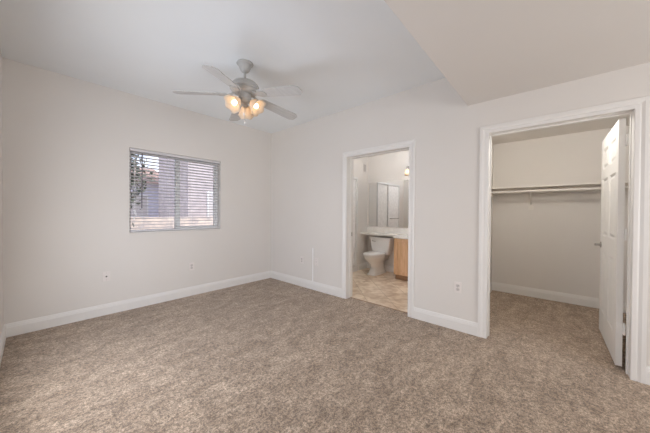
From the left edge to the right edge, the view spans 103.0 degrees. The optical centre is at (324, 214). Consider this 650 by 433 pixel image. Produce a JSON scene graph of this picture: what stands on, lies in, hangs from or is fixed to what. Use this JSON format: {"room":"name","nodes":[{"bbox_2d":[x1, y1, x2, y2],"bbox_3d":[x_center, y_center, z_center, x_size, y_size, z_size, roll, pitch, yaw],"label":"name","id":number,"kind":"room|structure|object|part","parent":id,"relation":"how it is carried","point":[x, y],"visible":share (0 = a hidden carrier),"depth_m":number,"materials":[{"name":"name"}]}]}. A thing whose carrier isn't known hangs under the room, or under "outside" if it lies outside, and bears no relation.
{"room":"empty bedroom","nodes":[
{"label":"empty bedroom","id":0,"kind":"room"},
{"bbox_2d":[0,49,3,336],"bbox_3d":[-0.802,-0.124,0.350,6.700,2.740,0.150,1,1,42],"label":"wall","id":1,"kind":"structure","parent":0,"point":[1,101],"depth_m":2.40,"materials":[{"name":"paint"}]},
{"bbox_2d":[0,325,5,364],"bbox_3d":[-1.429,1.170,1.022,4.600,0.131,0.016,1,1,42],"label":"baseboard","id":2,"kind":"structure","parent":1,"relation":"attached to","point":[3,334],"depth_m":2.30,"materials":[{"name":"paint"}]},
{"bbox_2d":[2,57,271,323],"bbox_3d":[-2.100,-0.166,3.832,0.160,2.740,3.343,1,1,42],"label":"wall","id":3,"kind":"structure","parent":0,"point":[67,140],"depth_m":3.08,"materials":[{"name":"paint"}]},
{"bbox_2d":[102,271,109,281],"bbox_3d":[-2.631,0.746,3.113,0.018,0.116,0.072,1,1,42],"label":"cable jack","id":4,"kind":"object","parent":3,"relation":"attached to","point":[105,275],"visible":1,"depth_m":3.11,"materials":[{"name":"plastic"}]},
{"bbox_2d":[4,271,270,337],"bbox_3d":[-2.088,1.140,3.734,0.016,0.131,3.203,1,1,42],"label":"baseboard","id":5,"kind":"structure","parent":3,"relation":"attached to","point":[35,324],"depth_m":3.19,"materials":[{"name":"paint"}]},
{"bbox_2d":[129,151,219,233],"bbox_3d":[-2.135,-0.309,3.773,0.173,1.093,1.197,1,1,42],"label":"window blind","id":6,"kind":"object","parent":3,"relation":"attached to","point":[171,220],"depth_m":3.76,"materials":[{"name":"plastic"}]},
{"bbox_3d":[-2.383,-0.309,3.597,0.004,1.023,0.534,1,1,42],"label":"pane","id":7,"kind":"part","parent":6,"relation":"part of","materials":[{"name":"clear glass"}]},
{"bbox_3d":[-2.117,0.232,3.760,0.118,0.012,1.197,1,1,42],"label":"sill","id":8,"kind":"part","parent":6,"relation":"part of","materials":[{"name":"paint"}]},
{"bbox_3d":[-2.178,-0.310,3.812,0.046,1.023,0.064,1,1,42],"label":"meeting rail","id":9,"kind":"part","parent":6,"relation":"part of","materials":[{"name":"plastic"}]},
{"bbox_3d":[-1.984,-0.310,4.018,0.004,0.973,0.506,1,1,42],"label":"pane","id":10,"kind":"part","parent":6,"relation":"part of","materials":[{"name":"clear glass"}]},
{"bbox_3d":[-1.974,-0.310,4.029,0.020,1.023,0.532,1,1,42],"label":"sash","id":11,"kind":"part","parent":6,"relation":"part of","materials":[{"name":"plastic"}]},
{"bbox_2d":[129,148,219,231],"bbox_3d":[-2.108,-0.316,3.750,0.079,1.075,1.185,1,1,42],"label":"window blind","id":12,"kind":"object","parent":3,"relation":"attached to","point":[130,149],"visible":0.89,"depth_m":3.67,"materials":[{"name":"white plastic"}]},
{"bbox_3d":[-2.120,0.213,3.762,0.052,0.018,1.177,1,1,42],"label":"rail","id":13,"kind":"part","parent":12,"relation":"part of","materials":[{"name":"white plastic"}]},
{"bbox_3d":[-1.813,-0.304,4.101,0.055,1.016,0.002,1,1,42],"label":"ladder cord","id":14,"kind":"part","parent":12,"relation":"part of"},
{"bbox_2d":[189,262,193,270],"bbox_3d":[-1.986,0.774,3.849,0.009,0.116,0.072,1,1,42],"label":"wall outlet","id":15,"kind":"object","parent":3,"relation":"attached to","point":[191,265],"visible":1,"depth_m":3.84,"materials":[{"name":"plastic"}]},
{"bbox_2d":[0,0,444,133],"bbox_3d":[-0.882,-1.592,2.648,3.501,0.150,3.493,1,1,42],"label":"ceiling","id":16,"kind":"structure","parent":0,"point":[342,55],"depth_m":2.35,"materials":[{"name":"paint"}]},
{"bbox_2d":[172,59,302,123],"bbox_3d":[-0.768,-1.218,2.629,1.263,0.595,1.218,1,1,42],"label":"ceiling fan","id":17,"kind":"object","parent":16,"relation":"hanging from","point":[245,88],"visible":1,"depth_m":2.53,"materials":[{"name":"white metal"}]},
{"bbox_3d":[-1.215,-1.184,2.523,0.485,0.054,0.131,0,1,-11],"label":"blade","id":18,"kind":"part","parent":17,"relation":"part of","materials":[{"name":"wood"}]},
{"bbox_3d":[-0.865,-1.153,2.186,0.131,0.081,0.483,0,1,6],"label":"blade","id":19,"kind":"part","parent":17,"relation":"part of","materials":[{"name":"wood"}]},
{"bbox_3d":[-0.890,-1.067,2.478,0.155,0.154,0.157,0,1,-7],"label":"lamp shade","id":20,"kind":"part","parent":17,"relation":"part of","materials":[{"name":"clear glass"}]},
{"bbox_3d":[-0.999,-1.171,2.964,0.131,0.070,0.484,0,1,-30],"label":"blade","id":21,"kind":"part","parent":17,"relation":"part of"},
{"bbox_3d":[-0.829,-1.069,2.743,0.158,0.154,0.158,1,1,42],"label":"lamp shade","id":22,"kind":"part","parent":17,"relation":"part of","materials":[{"name":"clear glass"}]},
{"bbox_3d":[-0.662,-1.067,2.566,0.157,0.154,0.155,0,1,-30],"label":"lamp shade","id":23,"kind":"part","parent":17,"relation":"part of","materials":[{"name":"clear glass"}]},
{"bbox_3d":[-0.433,-1.149,2.413,0.482,0.084,0.131,1,1,24],"label":"blade","id":24,"kind":"part","parent":17,"relation":"part of","materials":[{"name":"grey wood"}]},
{"bbox_3d":[-0.514,-1.167,2.894,0.134,0.070,0.484,1,1,42],"label":"blade","id":25,"kind":"part","parent":17,"relation":"part of","materials":[{"name":"wood"}]},
{"bbox_2d":[0,268,649,432],"bbox_3d":[0.963,1.313,2.368,6.700,0.150,5.503,1,1,42],"label":"floor","id":26,"kind":"structure","parent":0,"point":[269,355],"depth_m":2.05,"materials":[{"name":"carpet"}]},
{"bbox_2d":[363,236,393,275],"bbox_3d":[1.045,0.844,5.297,0.504,0.732,0.696,1,1,42],"label":"toilet","id":27,"kind":"object","parent":26,"relation":"on","point":[382,247],"visible":0.99,"depth_m":5.27,"materials":[{"name":"ceramic"}]},
{"bbox_3d":[1.007,0.789,5.252,0.372,0.042,0.574,1,1,42],"label":"lid","id":28,"kind":"part","parent":27,"relation":"part of","materials":[{"name":"ceramic"}]},
{"bbox_3d":[1.204,0.669,5.473,0.480,0.310,0.200,1,1,42],"label":"tank","id":29,"kind":"part","parent":27,"relation":"part of","materials":[{"name":"ceramic"}]},
{"bbox_3d":[1.204,0.496,5.470,0.504,0.037,0.220,1,1,42],"label":"tank lid","id":30,"kind":"part","parent":27,"relation":"part of","materials":[{"name":"ceramic"}]},
{"bbox_2d":[394,238,407,280],"bbox_3d":[1.891,0.834,4.656,1.155,0.775,0.543,1,1,42],"label":"vanity cabinet","id":31,"kind":"object","parent":26,"relation":"on","point":[400,245],"visible":0.21,"depth_m":4.75,"materials":[{"name":"brown wood"}]},
{"bbox_2d":[361,227,407,238],"bbox_3d":[1.552,0.365,4.954,2.068,0.150,0.545,1,1,42],"label":"countertop","id":32,"kind":"structure","parent":31,"relation":"on","point":[399,233],"depth_m":5.40,"materials":[{"name":"stone"}]},
{"bbox_2d":[353,157,367,270],"bbox_3d":[-0.031,-0.169,5.475,1.000,2.740,1.860,1,1,42],"label":"wall","id":33,"kind":"structure","parent":0,"point":[358,163],"depth_m":5.67,"materials":[{"name":"paint"}]},
{"bbox_2d":[358,262,366,270],"bbox_3d":[0.837,1.139,5.710,0.016,0.131,0.365,1,1,42],"label":"baseboard","id":34,"kind":"structure","parent":33,"relation":"attached to","point":[361,266],"depth_m":5.68,"materials":[{"name":"paint"}]},
{"bbox_2d":[271,62,649,366],"bbox_3d":[1.418,-0.134,2.857,6.400,2.740,0.140,1,1,42],"label":"wall","id":35,"kind":"structure","parent":0,"point":[307,158],"depth_m":2.98,"materials":[{"name":"paint"}]},
{"bbox_2d":[271,271,341,297],"bbox_3d":[-0.395,1.144,4.362,1.719,0.131,0.016,1,1,42],"label":"baseboard","id":36,"kind":"structure","parent":35,"relation":"attached to","point":[335,291],"depth_m":4.24,"materials":[{"name":"paint"}]},
{"bbox_2d":[312,248,312,280],"bbox_3d":[-0.199,0.811,4.191,0.012,0.541,0.012,1,1,42],"label":"cord cover","id":37,"kind":"object","parent":35,"relation":"attached to","point":[312,248],"visible":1,"depth_m":4.18,"materials":[{"name":"white plastic"}]},
{"bbox_2d":[342,139,415,317],"bbox_3d":[0.711,0.165,3.484,1.079,2.121,0.176,1,1,42],"label":"trim","id":38,"kind":"structure","parent":35,"relation":"attached to","point":[347,171],"depth_m":3.64,"materials":[{"name":"paint"}]},
{"bbox_3d":[0.763,0.165,3.543,1.079,2.121,0.018,1,1,42],"label":"casing","id":39,"kind":"part","parent":38,"relation":"part of","materials":[{"name":"paint"}]},
{"bbox_2d":[350,297,407,312],"bbox_3d":[0.717,1.223,3.509,0.927,0.004,0.016,1,1,42],"label":"trim","id":40,"kind":"structure","parent":35,"relation":"attached to","point":[350,297],"depth_m":3.48,"materials":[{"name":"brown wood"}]},
{"bbox_2d":[413,307,477,335],"bbox_3d":[1.307,1.170,2.856,0.669,0.131,0.016,1,1,42],"label":"baseboard","id":41,"kind":"structure","parent":35,"relation":"attached to","point":[469,327],"depth_m":2.83,"materials":[{"name":"paint"}]},
{"bbox_2d":[454,282,461,293],"bbox_3d":[1.419,0.779,2.760,0.072,0.116,0.009,1,1,42],"label":"wall outlet","id":42,"kind":"object","parent":35,"relation":"attached to","point":[457,285],"visible":1,"depth_m":2.75,"materials":[{"name":"plastic"}]},
{"bbox_2d":[478,96,649,383],"bbox_3d":[2.023,0.184,2.322,1.089,2.121,0.176,1,1,42],"label":"trim","id":43,"kind":"structure","parent":35,"relation":"attached to","point":[638,109],"depth_m":1.99,"materials":[{"name":"paint"}]},
{"bbox_3d":[2.075,0.184,2.381,1.089,2.121,0.018,1,1,42],"label":"casing","id":44,"kind":"part","parent":43,"relation":"part of","materials":[{"name":"paint"}]},
{"bbox_2d":[594,118,628,365],"bbox_3d":[2.700,0.227,2.444,0.147,2.018,0.933,1,1,41],"label":"door","id":45,"kind":"structure","parent":35,"relation":"in","point":[613,234],"depth_m":2.25,"materials":[{"name":"paint"}]},
{"bbox_2d":[646,366,649,384],"bbox_3d":[3.063,1.196,1.301,1.844,0.131,0.016,1,1,42],"label":"baseboard","id":46,"kind":"structure","parent":35,"relation":"attached to","point":[647,367],"depth_m":1.90,"materials":[{"name":"paint"}]},
{"bbox_2d":[490,144,492,282],"bbox_3d":[2.129,-0.137,3.630,0.120,2.740,1.960,1,1,42],"label":"wall","id":47,"kind":"structure","parent":0,"point":[492,144],"depth_m":4.18,"materials":[{"name":"paint"}]},
{"bbox_2d":[367,125,629,302],"bbox_3d":[2.154,-0.148,4.849,5.100,2.740,0.160,1,1,42],"label":"wall","id":48,"kind":"structure","parent":0,"point":[550,246],"depth_m":3.78,"materials":[{"name":"paint"}]},
{"bbox_2d":[367,262,393,272],"bbox_3d":[1.287,1.144,5.545,0.910,0.131,0.016,1,1,42],"label":"baseboard","id":49,"kind":"structure","parent":48,"relation":"attached to","point":[388,268],"depth_m":5.48,"materials":[{"name":"paint"}]},
{"bbox_2d":[367,227,407,233],"bbox_3d":[1.726,0.345,5.150,2.068,0.112,0.019,1,1,42],"label":"backsplash","id":50,"kind":"structure","parent":48,"relation":"attached to","point":[369,229],"depth_m":5.48,"materials":[{"name":"stone"}]},
{"bbox_2d":[369,180,408,227],"bbox_3d":[1.739,-0.214,5.145,2.015,0.970,0.005,1,1,42],"label":"wall mirror","id":51,"kind":"object","parent":48,"relation":"attached to","point":[389,200],"visible":0.44,"depth_m":5.47,"materials":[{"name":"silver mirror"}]},
{"bbox_2d":[405,166,408,175],"bbox_3d":[1.869,-0.869,4.923,0.720,0.194,0.163,1,1,42],"label":"vanity light","id":52,"kind":"object","parent":48,"relation":"attached to","point":[407,168],"visible":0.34,"depth_m":5.08,"materials":[{"name":"white glass"}]},
{"bbox_2d":[528,187,533,209],"bbox_3d":[3.009,-0.228,3.785,0.060,0.325,0.303,1,1,42],"label":"shelf bracket","id":53,"kind":"object","parent":48,"relation":"attached to","point":[529,207],"visible":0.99,"depth_m":3.88,"materials":[{"name":"white metal"}]},
{"bbox_2d":[491,186,628,193],"bbox_3d":[3.155,-0.331,3.488,1.600,0.033,0.033,1,1,42],"label":"closet rod","id":54,"kind":"object","parent":53,"relation":"attached to","point":[626,187],"visible":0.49,"depth_m":3.54,"materials":[{"name":"white metal"}]},
{"bbox_2d":[492,282,626,312],"bbox_3d":[3.322,1.175,3.703,1.600,0.131,0.016,1,1,42],"label":"baseboard","id":55,"kind":"structure","parent":48,"relation":"attached to","point":[592,302],"depth_m":3.74,"materials":[{"name":"paint"}]},
{"bbox_2d":[491,181,628,189],"bbox_3d":[3.238,-0.396,3.581,1.600,0.018,0.300,1,1,42],"label":"closet shelf","id":56,"kind":"object","parent":48,"relation":"attached to","point":[626,182],"visible":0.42,"depth_m":3.57,"materials":[{"name":"white wood"}]},
{"bbox_2d":[492,184,628,193],"bbox_3d":[3.332,-0.355,3.687,1.600,0.065,0.018,1,1,42],"label":"cleat","id":57,"kind":"object","parent":48,"relation":"attached to","point":[625,184],"visible":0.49,"depth_m":3.70,"materials":[{"name":"white wood"}]},
{"bbox_2d":[384,0,649,144],"bbox_3d":[2.225,-1.374,1.206,3.330,0.518,5.453,1,1,42],"label":"ceiling","id":58,"kind":"structure","parent":0,"point":[487,50],"depth_m":1.68,"materials":[{"name":"paint"}]},
{"bbox_3d":[0.261,1.157,5.132,0.120,0.100,1.165,1,1,42],"label":"shower curb","id":59,"kind":"object","parent":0,"visible":0},
{"bbox_2d":[353,177,357,266],"bbox_3d":[0.306,0.157,5.088,0.104,1.900,1.165,1,1,42],"label":"shower door","id":60,"kind":"structure","parent":59,"relation":"on","point":[355,179],"depth_m":5.50,"materials":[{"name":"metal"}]},
{"bbox_3d":[0.454,0.166,5.302,0.006,1.820,0.578,1,1,42],"label":"glass panel","id":61,"kind":"part","parent":60,"relation":"part of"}
]}

